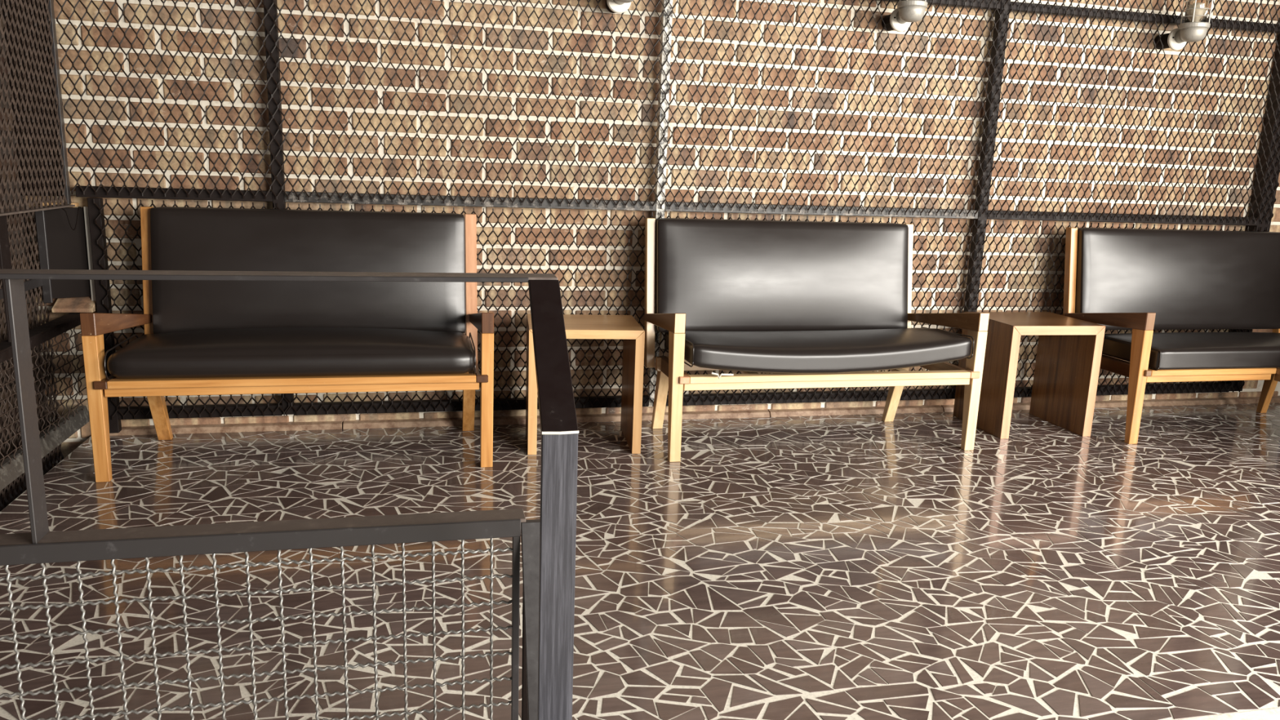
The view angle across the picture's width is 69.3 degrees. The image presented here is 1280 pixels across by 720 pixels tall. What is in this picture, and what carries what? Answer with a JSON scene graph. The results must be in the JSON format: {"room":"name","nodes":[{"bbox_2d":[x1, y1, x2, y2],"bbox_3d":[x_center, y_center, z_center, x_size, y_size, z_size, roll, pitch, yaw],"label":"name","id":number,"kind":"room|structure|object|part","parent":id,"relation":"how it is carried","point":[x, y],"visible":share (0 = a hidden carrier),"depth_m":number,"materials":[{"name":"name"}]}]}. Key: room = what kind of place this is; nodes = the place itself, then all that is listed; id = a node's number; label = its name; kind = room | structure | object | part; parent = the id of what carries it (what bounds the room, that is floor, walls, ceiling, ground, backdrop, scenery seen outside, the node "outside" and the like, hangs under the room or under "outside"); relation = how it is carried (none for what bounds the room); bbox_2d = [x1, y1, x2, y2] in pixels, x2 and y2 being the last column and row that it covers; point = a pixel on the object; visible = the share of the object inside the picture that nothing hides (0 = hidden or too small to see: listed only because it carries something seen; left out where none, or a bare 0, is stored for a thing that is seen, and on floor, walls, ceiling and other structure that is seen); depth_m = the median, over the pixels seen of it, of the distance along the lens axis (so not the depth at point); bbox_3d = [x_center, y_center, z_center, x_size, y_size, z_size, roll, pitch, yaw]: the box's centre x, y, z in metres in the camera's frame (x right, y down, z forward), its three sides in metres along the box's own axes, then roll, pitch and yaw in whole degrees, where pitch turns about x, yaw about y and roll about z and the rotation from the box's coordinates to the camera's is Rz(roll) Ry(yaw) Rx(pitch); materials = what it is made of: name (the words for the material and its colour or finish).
{"room":"waiting area","nodes":[
{"label":"waiting area","id":0,"kind":"room"},
{"bbox_2d":[0,0,51,511],"bbox_3d":[-2.000,-0.507,1.744,0.108,3.350,3.751,-1,12,-13],"label":"wall","id":1,"kind":"structure","parent":0,"point":[2,23],"depth_m":3.46,"materials":[{"name":"brown"}]},
{"bbox_2d":[0,402,1279,719],"bbox_3d":[0.975,0.595,3.268,6.035,0.120,2.655,-1,12,-13],"label":"floor","id":2,"kind":"structure","parent":0,"point":[846,566],"depth_m":2.69,"materials":[{"name":"tile"}]},
{"bbox_2d":[0,204,89,491],"bbox_3d":[-2.073,-0.059,3.115,0.096,0.866,1.190,-1,12,-13],"label":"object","id":3,"kind":"object","parent":2,"relation":"on","point":[11,468],"visible":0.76,"depth_m":3.31,"materials":[{"name":"brown metal"}]},
{"bbox_2d":[0,0,71,213],"bbox_3d":[-2.153,-1.118,2.974,0.180,1.261,1.023,-1,12,-13],"label":"mesh screen","id":4,"kind":"object","parent":3,"relation":"on","point":[29,33],"visible":1,"depth_m":3.30,"materials":[{"name":"metal"}]},
{"bbox_3d":[-2.076,-0.477,3.014,0.055,0.007,1.170,-1,12,-13],"label":"handrail","id":5,"kind":"part","parent":3,"relation":"part of","materials":[{"name":"brown metal"}]},
{"bbox_3d":[-2.093,-0.050,3.112,0.055,0.038,1.190,-1,12,-13],"label":"rail","id":6,"kind":"part","parent":3,"relation":"part of","materials":[{"name":"black metal"}]},
{"bbox_3d":[-2.114,0.335,3.190,0.041,0.062,1.190,-1,12,-13],"label":"rail","id":7,"kind":"part","parent":3,"relation":"part of","materials":[{"name":"black metal"}]},
{"bbox_2d":[61,206,82,230],"bbox_3d":[-2.171,-0.539,3.518,0.103,0.092,0.004,-1,12,-13],"label":"cable","id":8,"kind":"object","parent":3,"relation":"hanging from","point":[78,206],"visible":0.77,"depth_m":3.52,"materials":[{"name":"black plastic"}]},
{"bbox_2d":[79,206,493,482],"bbox_3d":[-1.286,-0.090,3.573,1.395,0.943,0.566,-1,12,-13],"label":"bench","id":9,"kind":"object","parent":2,"relation":"on","point":[200,337],"visible":0.98,"depth_m":3.55,"materials":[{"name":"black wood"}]},
{"bbox_3d":[-1.900,0.167,3.256,0.050,0.525,0.078,-1,12,-13],"label":"leg","id":10,"kind":"part","parent":9,"relation":"part of","materials":[{"name":"orange wood"}]},
{"bbox_3d":[-1.867,0.084,3.216,0.042,0.029,0.046,-1,12,-13],"label":"rail","id":11,"kind":"part","parent":9,"relation":"part of","materials":[{"name":"brown wood"}]},
{"bbox_3d":[-1.897,0.059,3.414,0.030,0.059,0.357,-1,12,-13],"label":"rail","id":12,"kind":"part","parent":9,"relation":"part of","materials":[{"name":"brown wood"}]},
{"bbox_3d":[-1.891,-0.153,3.375,0.045,0.104,0.449,1,12,-3],"label":"armrest","id":13,"kind":"part","parent":9,"relation":"part of","materials":[{"name":"brown wood"}]},
{"bbox_3d":[-1.900,-0.267,3.588,0.038,0.641,0.129,-1,12,-13],"label":"post","id":14,"kind":"part","parent":9,"relation":"part of","materials":[{"name":"orange wood"}]},
{"bbox_3d":[-1.916,0.189,3.680,0.050,0.310,0.193,-1,12,-13],"label":"leg","id":15,"kind":"part","parent":9,"relation":"part of","materials":[{"name":"orange wood"}]},
{"bbox_2d":[106,327,474,378],"bbox_3d":[-1.269,-0.044,3.502,1.262,0.145,0.399,-1,12,-13],"label":"seat cushion","id":16,"kind":"object","parent":9,"relation":"on","point":[168,353],"depth_m":3.36,"materials":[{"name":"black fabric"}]},
{"bbox_3d":[-1.234,0.075,3.363,1.258,0.027,0.045,-1,12,-13],"label":"rail","id":17,"kind":"part","parent":9,"relation":"part of","materials":[{"name":"orange wood"}]},
{"bbox_2d":[149,206,466,333],"bbox_3d":[-1.297,-0.349,3.694,1.181,0.486,0.168,-1,12,-13],"label":"cushion","id":18,"kind":"object","parent":9,"relation":"on","point":[181,238],"depth_m":3.63,"materials":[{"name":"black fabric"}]},
{"bbox_3d":[-0.731,0.173,3.956,0.050,0.310,0.193,-1,12,-13],"label":"leg","id":19,"kind":"part","parent":9,"relation":"part of","materials":[{"name":"orange wood"}]},
{"bbox_3d":[-0.705,-0.283,3.867,0.046,0.641,0.129,-1,12,-13],"label":"post","id":20,"kind":"part","parent":9,"relation":"part of","materials":[{"name":"brown wood"}]},
{"bbox_3d":[-0.665,0.043,3.701,0.030,0.059,0.357,-1,12,-13],"label":"rail","id":21,"kind":"part","parent":9,"relation":"part of","materials":[{"name":"brown wood"}]},
{"bbox_3d":[-0.631,-0.170,3.670,0.046,0.104,0.438,-2,12,-17],"label":"armrest","id":22,"kind":"part","parent":9,"relation":"part of","materials":[{"name":"brown wood"}]},
{"bbox_3d":[-0.599,0.067,3.510,0.045,0.029,0.046,-1,12,-13],"label":"rail","id":23,"kind":"part","parent":9,"relation":"part of","materials":[{"name":"brown wood"}]},
{"bbox_3d":[-0.590,0.150,3.561,0.050,0.525,0.078,-1,12,-13],"label":"leg","id":24,"kind":"part","parent":9,"relation":"part of","materials":[{"name":"orange wood"}]},
{"bbox_2d":[0,269,578,719],"bbox_3d":[-0.842,0.395,1.355,1.465,1.022,0.306,-1,12,-13],"label":"railing","id":25,"kind":"object","parent":2,"relation":"on","point":[548,542],"visible":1,"depth_m":1.47,"materials":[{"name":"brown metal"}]},
{"bbox_3d":[-0.891,0.290,1.453,1.416,0.029,0.050,-1,12,-13],"label":"rail","id":26,"kind":"part","parent":25,"relation":"part of","materials":[{"name":"brown metal"}]},
{"bbox_3d":[-0.853,-0.128,1.372,1.464,0.006,0.054,-1,12,-13],"label":"handrail","id":27,"kind":"part","parent":25,"relation":"part of","materials":[{"name":"brown metal"}]},
{"bbox_3d":[-0.223,0.577,1.650,0.012,0.567,0.016,-1,12,-13],"label":"panel frame","id":28,"kind":"part","parent":25,"relation":"part of","materials":[{"name":"black paint"}]},
{"bbox_3d":[-0.204,0.580,1.657,0.013,0.580,0.012,-1,12,-13],"label":"foot post","id":29,"kind":"part","parent":25,"relation":"part of","materials":[{"name":"black metal"}]},
{"bbox_3d":[-0.128,0.508,1.397,0.052,0.830,0.012,-1,12,-13],"label":"post","id":30,"kind":"part","parent":25,"relation":"part of","materials":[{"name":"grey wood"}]},
{"bbox_2d":[525,314,644,454],"bbox_3d":[-0.245,0.093,3.919,0.462,0.515,0.390,0,12,-8],"label":"side table","id":31,"kind":"object","parent":2,"relation":"on","point":[626,328],"visible":0.84,"depth_m":3.77,"materials":[{"name":"brown wood"}]},
{"bbox_3d":[-0.456,0.092,3.891,0.036,0.513,0.386,0,12,-8],"label":"panel","id":32,"kind":"part","parent":31,"relation":"part of","materials":[{"name":"brown wood"}]},
{"bbox_3d":[-0.237,-0.142,3.873,0.459,0.036,0.386,0,12,-8],"label":"panel","id":33,"kind":"part","parent":31,"relation":"part of","materials":[{"name":"brown wood"}]},
{"bbox_3d":[-0.034,0.095,3.952,0.036,0.513,0.386,0,12,-8],"label":"panel","id":34,"kind":"part","parent":31,"relation":"part of","materials":[{"name":"brown wood"}]},
{"bbox_2d":[55,0,1279,433],"bbox_3d":[0.555,-0.783,4.205,5.632,2.130,0.075,-1,12,-13],"label":"brick wall","id":35,"kind":"structure","parent":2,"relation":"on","point":[1266,183],"depth_m":4.08,"materials":[{"name":"brown brick"}]},
{"bbox_3d":[-2.137,-0.168,3.701,0.044,0.945,0.040,-1,12,-13],"label":"post","id":36,"kind":"part","parent":35,"relation":"part of","materials":[{"name":"black metal"}]},
{"bbox_3d":[-1.831,-0.657,3.665,0.712,0.042,0.035,-1,12,-13],"label":"rail","id":37,"kind":"part","parent":35,"relation":"part of","materials":[{"name":"black metal"}]},
{"bbox_3d":[-1.822,0.213,3.854,0.630,0.046,0.035,-1,12,-13],"label":"rail","id":38,"kind":"part","parent":35,"relation":"part of","materials":[{"name":"black metal"}]},
{"bbox_3d":[-1.459,-0.786,3.728,0.045,2.070,0.040,-1,12,-13],"label":"post","id":39,"kind":"part","parent":35,"relation":"part of","materials":[{"name":"black metal"}]},
{"bbox_3d":[-0.686,-0.672,3.932,1.549,0.042,0.035,-1,12,-13],"label":"rail","id":40,"kind":"part","parent":35,"relation":"part of","materials":[{"name":"black metal"}]},
{"bbox_3d":[-0.717,0.199,4.112,1.549,0.046,0.035,-1,12,-13],"label":"rail","id":41,"kind":"part","parent":35,"relation":"part of","materials":[{"name":"black metal"}]},
{"bbox_3d":[0.091,-0.806,4.089,0.040,2.070,0.040,-1,12,-13],"label":"post","id":42,"kind":"part","parent":35,"relation":"part of","materials":[{"name":"black metal"}]},
{"bbox_3d":[0.834,0.178,4.473,1.556,0.046,0.035,-1,12,-13],"label":"rail","id":43,"kind":"part","parent":35,"relation":"part of","materials":[{"name":"black metal"}]},
{"bbox_3d":[0.865,-0.693,4.293,1.556,0.042,0.035,-1,12,-13],"label":"rail","id":44,"kind":"part","parent":35,"relation":"part of","materials":[{"name":"black metal"}]},
{"bbox_3d":[0.897,-1.627,4.100,1.556,0.037,0.035,-1,12,-13],"label":"rail","id":45,"kind":"part","parent":35,"relation":"part of","materials":[{"name":"black metal"}]},
{"bbox_3d":[1.650,-0.827,4.452,0.050,2.070,0.040,-1,12,-13],"label":"post","id":46,"kind":"part","parent":35,"relation":"part of","materials":[{"name":"black metal"}]},
{"bbox_3d":[2.411,0.158,4.840,1.583,0.046,0.035,-1,12,-13],"label":"rail","id":47,"kind":"part","parent":35,"relation":"part of","materials":[{"name":"black metal"}]},
{"bbox_3d":[2.442,-0.713,4.660,1.583,0.042,0.035,-1,12,-13],"label":"rail","id":48,"kind":"part","parent":35,"relation":"part of","materials":[{"name":"black metal"}]},
{"bbox_3d":[2.474,-1.647,4.467,1.583,0.037,0.035,-1,12,-13],"label":"rail","id":49,"kind":"part","parent":35,"relation":"part of","materials":[{"name":"black metal"}]},
{"bbox_3d":[3.256,-0.850,4.835,0.085,2.070,0.060,-1,12,-13],"label":"post","id":50,"kind":"part","parent":35,"relation":"part of","materials":[{"name":"black metal"}]},
{"bbox_2d":[644,217,989,462],"bbox_3d":[0.742,-0.109,4.007,1.387,0.943,0.585,-1,12,-13],"label":"bench","id":51,"kind":"object","parent":2,"relation":"on","point":[800,304],"visible":1,"depth_m":4.01,"materials":[{"name":"black leather"}]},
{"bbox_3d":[0.043,-0.293,4.041,0.038,0.641,0.129,-1,12,-13],"label":"post","id":52,"kind":"part","parent":51,"relation":"part of","materials":[{"name":"brown wood"}]},
{"bbox_3d":[0.093,0.168,4.120,0.046,0.310,0.139,-1,12,-13],"label":"leg","id":53,"kind":"part","parent":51,"relation":"part of","materials":[{"name":"brown wood"}]},
{"bbox_3d":[0.100,-0.177,3.828,0.046,0.104,0.459,-1,12,-14],"label":"armrest","id":54,"kind":"part","parent":51,"relation":"part of","materials":[{"name":"brown wood"}]},
{"bbox_3d":[0.139,0.049,3.880,0.030,0.059,0.380,-1,12,-13],"label":"rail","id":55,"kind":"part","parent":51,"relation":"part of","materials":[{"name":"brown wood"}]},
{"bbox_3d":[0.139,0.145,3.707,0.050,0.525,0.078,-1,12,-13],"label":"leg","id":56,"kind":"part","parent":51,"relation":"part of","materials":[{"name":"brown wood"}]},
{"bbox_3d":[0.172,0.077,3.670,0.042,0.029,0.046,-1,12,-13],"label":"rail","id":57,"kind":"part","parent":51,"relation":"part of","materials":[{"name":"brown wood"}]},
{"bbox_3d":[0.650,0.009,4.162,1.192,0.058,0.035,-1,12,-13],"label":"rail","id":58,"kind":"part","parent":51,"relation":"part of","materials":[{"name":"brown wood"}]},
{"bbox_2d":[655,217,908,333],"bbox_3d":[0.649,-0.375,4.147,1.188,0.486,0.168,-1,12,-13],"label":"cushion","id":59,"kind":"object","parent":51,"relation":"on","point":[725,275],"depth_m":4.08,"materials":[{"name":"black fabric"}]},
{"bbox_2d":[665,328,972,373],"bbox_3d":[0.750,-0.058,3.956,1.220,0.151,0.457,-1,12,-13],"label":"seat cushion","id":60,"kind":"object","parent":51,"relation":"on","point":[746,350],"depth_m":3.80,"materials":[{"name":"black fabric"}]},
{"bbox_3d":[0.796,0.068,3.816,1.240,0.027,0.045,-1,12,-13],"label":"rail","id":61,"kind":"part","parent":51,"relation":"part of","materials":[{"name":"brown wood"}]},
{"bbox_3d":[1.210,0.154,4.380,0.048,0.310,0.139,-1,12,-13],"label":"leg","id":62,"kind":"part","parent":51,"relation":"part of","materials":[{"name":"brown wood"}]},
{"bbox_3d":[1.241,-0.308,4.320,0.038,0.641,0.129,-1,12,-13],"label":"post","id":63,"kind":"part","parent":51,"relation":"part of","materials":[{"name":"brown wood"}]},
{"bbox_3d":[1.353,0.034,4.162,0.030,0.059,0.380,-1,12,-13],"label":"rail","id":64,"kind":"part","parent":51,"relation":"part of","materials":[{"name":"brown wood"}]},
{"bbox_3d":[1.347,-0.193,4.117,0.045,0.104,0.479,-4,13,-26],"label":"armrest","id":65,"kind":"part","parent":51,"relation":"part of","materials":[{"name":"brown wood"}]},
{"bbox_3d":[1.421,0.060,3.961,0.045,0.029,0.046,-1,12,-13],"label":"rail","id":66,"kind":"part","parent":51,"relation":"part of","materials":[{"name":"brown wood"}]},
{"bbox_3d":[1.431,0.128,4.008,0.050,0.525,0.078,-1,12,-13],"label":"leg","id":67,"kind":"part","parent":51,"relation":"part of","materials":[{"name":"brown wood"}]},
{"bbox_2d":[952,311,1105,439],"bbox_3d":[1.838,0.060,4.414,0.468,0.522,0.410,-1,12,-12],"label":"side table","id":68,"kind":"object","parent":2,"relation":"on","point":[1069,349],"visible":0.97,"depth_m":4.32,"materials":[{"name":"brown wood"}]},
{"bbox_3d":[1.629,0.062,4.372,0.042,0.520,0.406,-1,12,-12],"label":"panel","id":69,"kind":"part","parent":68,"relation":"part of","materials":[{"name":"brown wood"}]},
{"bbox_3d":[1.846,-0.175,4.367,0.465,0.042,0.406,-1,12,-12],"label":"panel","id":70,"kind":"part","parent":68,"relation":"part of","materials":[{"name":"brown wood"}]},
{"bbox_3d":[2.046,0.059,4.460,0.042,0.520,0.406,-1,12,-12],"label":"panel","id":71,"kind":"part","parent":68,"relation":"part of","materials":[{"name":"brown wood"}]},
{"bbox_2d":[1062,226,1279,444],"bbox_3d":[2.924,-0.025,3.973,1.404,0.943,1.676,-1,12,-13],"label":"bench","id":72,"kind":"object","parent":2,"relation":"on","point":[1141,281],"visible":0.92,"depth_m":4.50,"materials":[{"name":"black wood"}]},
{"bbox_3d":[2.095,-0.320,4.519,0.038,0.641,0.129,-1,12,-13],"label":"post","id":73,"kind":"part","parent":72,"relation":"part of","materials":[{"name":"orange wood"}]},
{"bbox_3d":[2.173,-0.204,4.310,0.045,0.104,0.468,-3,13,-22],"label":"armrest","id":74,"kind":"part","parent":72,"relation":"part of","materials":[{"name":"brown wood"}]},
{"bbox_3d":[2.241,0.029,4.371,0.030,0.059,0.380,-1,12,-13],"label":"rail","id":75,"kind":"part","parent":72,"relation":"part of","materials":[{"name":"brown wood"}]},
{"bbox_3d":[2.242,0.118,4.197,0.050,0.525,0.078,-1,12,-13],"label":"leg","id":76,"kind":"part","parent":72,"relation":"part of","materials":[{"name":"orange wood"}]},
{"bbox_3d":[2.268,0.056,4.160,0.030,0.029,0.046,-1,12,-13],"label":"rail","id":77,"kind":"part","parent":72,"relation":"part of","materials":[{"name":"brown wood"}]},
{"bbox_2d":[1075,227,1279,329],"bbox_3d":[2.714,-0.402,4.628,1.215,0.486,0.168,-1,12,-13],"label":"cushion","id":78,"kind":"object","parent":72,"relation":"on","point":[1191,279],"depth_m":4.56,"materials":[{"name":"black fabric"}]},
{"bbox_2d":[1102,332,1279,369],"bbox_3d":[2.804,-0.058,4.447,1.120,0.114,0.422,-1,12,-13],"label":"seat cushion","id":79,"kind":"object","parent":72,"relation":"on","point":[1169,350],"depth_m":4.25,"materials":[{"name":"black leather"}]},
{"bbox_3d":[2.615,0.051,4.240,0.682,0.027,0.045,-1,12,-13],"label":"rail","id":80,"kind":"part","parent":72,"relation":"part of","materials":[{"name":"orange wood"}]},
{"bbox_3d":[3.297,0.131,4.841,0.038,0.310,0.089,-1,12,-13],"label":"leg","id":81,"kind":"part","parent":72,"relation":"part of","materials":[{"name":"orange wood"}]},
{"bbox_3d":[3.320,-0.336,4.803,0.038,0.641,0.129,-1,12,-13],"label":"post","id":82,"kind":"part","parent":72,"relation":"part of","materials":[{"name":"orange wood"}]},
{"bbox_3d":[3.095,0.166,3.767,0.039,0.027,1.120,-1,12,-13],"label":"return rail","id":83,"kind":"part","parent":72,"relation":"part of","materials":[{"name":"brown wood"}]},
{"bbox_2d":[1181,707,1279,719],"bbox_3d":[1.266,0.850,2.033,6.035,0.100,0.087,-1,12,-13],"label":"trim","id":84,"kind":"structure","parent":2,"relation":"attached to","point":[1271,713],"depth_m":2.07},
{"bbox_2d":[25,0,1279,467],"bbox_3d":[0.409,-0.673,4.313,6.670,2.800,0.130,-1,12,-13],"label":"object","id":85,"kind":"structure","parent":0,"point":[1251,388],"depth_m":4.11,"materials":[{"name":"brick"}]},
{"bbox_2d":[42,201,79,207],"bbox_3d":[-2.253,-0.604,3.597,0.118,0.014,0.060,-1,12,-13],"label":"ledge","id":86,"kind":"object","parent":85,"relation":"attached to","point":[77,204],"visible":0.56,"depth_m":3.58,"materials":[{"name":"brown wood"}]},
{"bbox_2d":[34,206,96,312],"bbox_3d":[-2.238,-0.394,3.626,0.165,0.410,0.105,-1,12,-13],"label":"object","id":87,"kind":"object","parent":85,"relation":"attached to","point":[60,246],"visible":0.77,"depth_m":3.62,"materials":[{"name":"black"}]},
{"bbox_3d":[-2.235,-0.419,3.627,0.147,0.350,0.013,-9,16,-42],"label":"plate","id":88,"kind":"part","parent":87,"relation":"part of","materials":[{"name":"black"}]},
{"bbox_3d":[-2.236,-0.221,3.671,0.145,0.054,0.090,-1,12,-13],"label":"sill","id":89,"kind":"part","parent":87,"relation":"part of","materials":[{"name":"wood"}]},
{"bbox_2d":[605,0,634,13],"bbox_3d":[-0.079,-1.565,3.793,0.128,0.270,0.266,-1,12,-13],"label":"wall lamp","id":90,"kind":"object","parent":85,"relation":"attached to","point":[612,6],"visible":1,"depth_m":3.83,"materials":[{"name":"white metal"}]},
{"bbox_2d":[109,395,1279,435],"bbox_3d":[0.692,0.257,4.497,6.016,0.030,0.047,-1,12,-13],"label":"baseboard","id":91,"kind":"structure","parent":85,"relation":"attached to","point":[421,422],"depth_m":4.29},
{"bbox_2d":[881,0,927,31],"bbox_3d":[1.168,-1.591,4.081,0.128,0.270,0.266,-1,12,-13],"label":"wall lamp","id":92,"kind":"object","parent":85,"relation":"attached to","point":[907,11],"visible":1,"depth_m":4.01,"materials":[{"name":"white metal"}]},
{"bbox_3d":[1.160,-1.514,4.119,0.102,0.102,0.020,-1,12,-13],"label":"wall plate","id":93,"kind":"part","parent":92,"relation":"part of","materials":[{"name":"white metal"}]},
{"bbox_3d":[1.172,-1.513,4.069,0.060,0.060,0.084,-1,12,-13],"label":"arm","id":94,"kind":"part","parent":92,"relation":"part of","materials":[{"name":"grey metal"}]},
{"bbox_2d":[1154,0,1213,50],"bbox_3d":[2.590,-1.618,4.411,0.128,0.270,0.266,-1,12,-13],"label":"wall lamp","id":95,"kind":"object","parent":85,"relation":"attached to","point":[1194,28],"visible":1,"depth_m":4.33,"materials":[{"name":"white metal"}]},
{"bbox_3d":[2.582,-1.540,4.449,0.102,0.102,0.020,-1,12,-13],"label":"wall plate","id":96,"kind":"part","parent":95,"relation":"part of","materials":[{"name":"white metal"}]},
{"bbox_3d":[2.594,-1.540,4.399,0.060,0.060,0.084,-1,12,-13],"label":"arm","id":97,"kind":"part","parent":95,"relation":"part of","materials":[{"name":"grey metal"}]},
{"bbox_2d":[1183,0,1208,22],"bbox_3d":[2.607,-1.646,4.336,0.092,0.138,0.092,-1,12,-13],"label":"shade","id":98,"kind":"object","parent":95,"relation":"on","point":[1196,11],"depth_m":4.30,"materials":[{"name":"clear glass"}]},
{"bbox_3d":[-2.222,1.030,2.600,0.505,0.080,2.650,-1,12,-13],"label":"floor","id":99,"kind":"structure","parent":0,"visible":0},
{"bbox_2d":[0,211,63,510],"bbox_3d":[-2.198,0.184,3.090,0.025,1.313,1.320,-1,12,-13],"label":"mesh screen","id":100,"kind":"object","parent":99,"relation":"on","point":[29,284],"visible":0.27,"depth_m":3.46,"materials":[{"name":"metal"}]}
]}

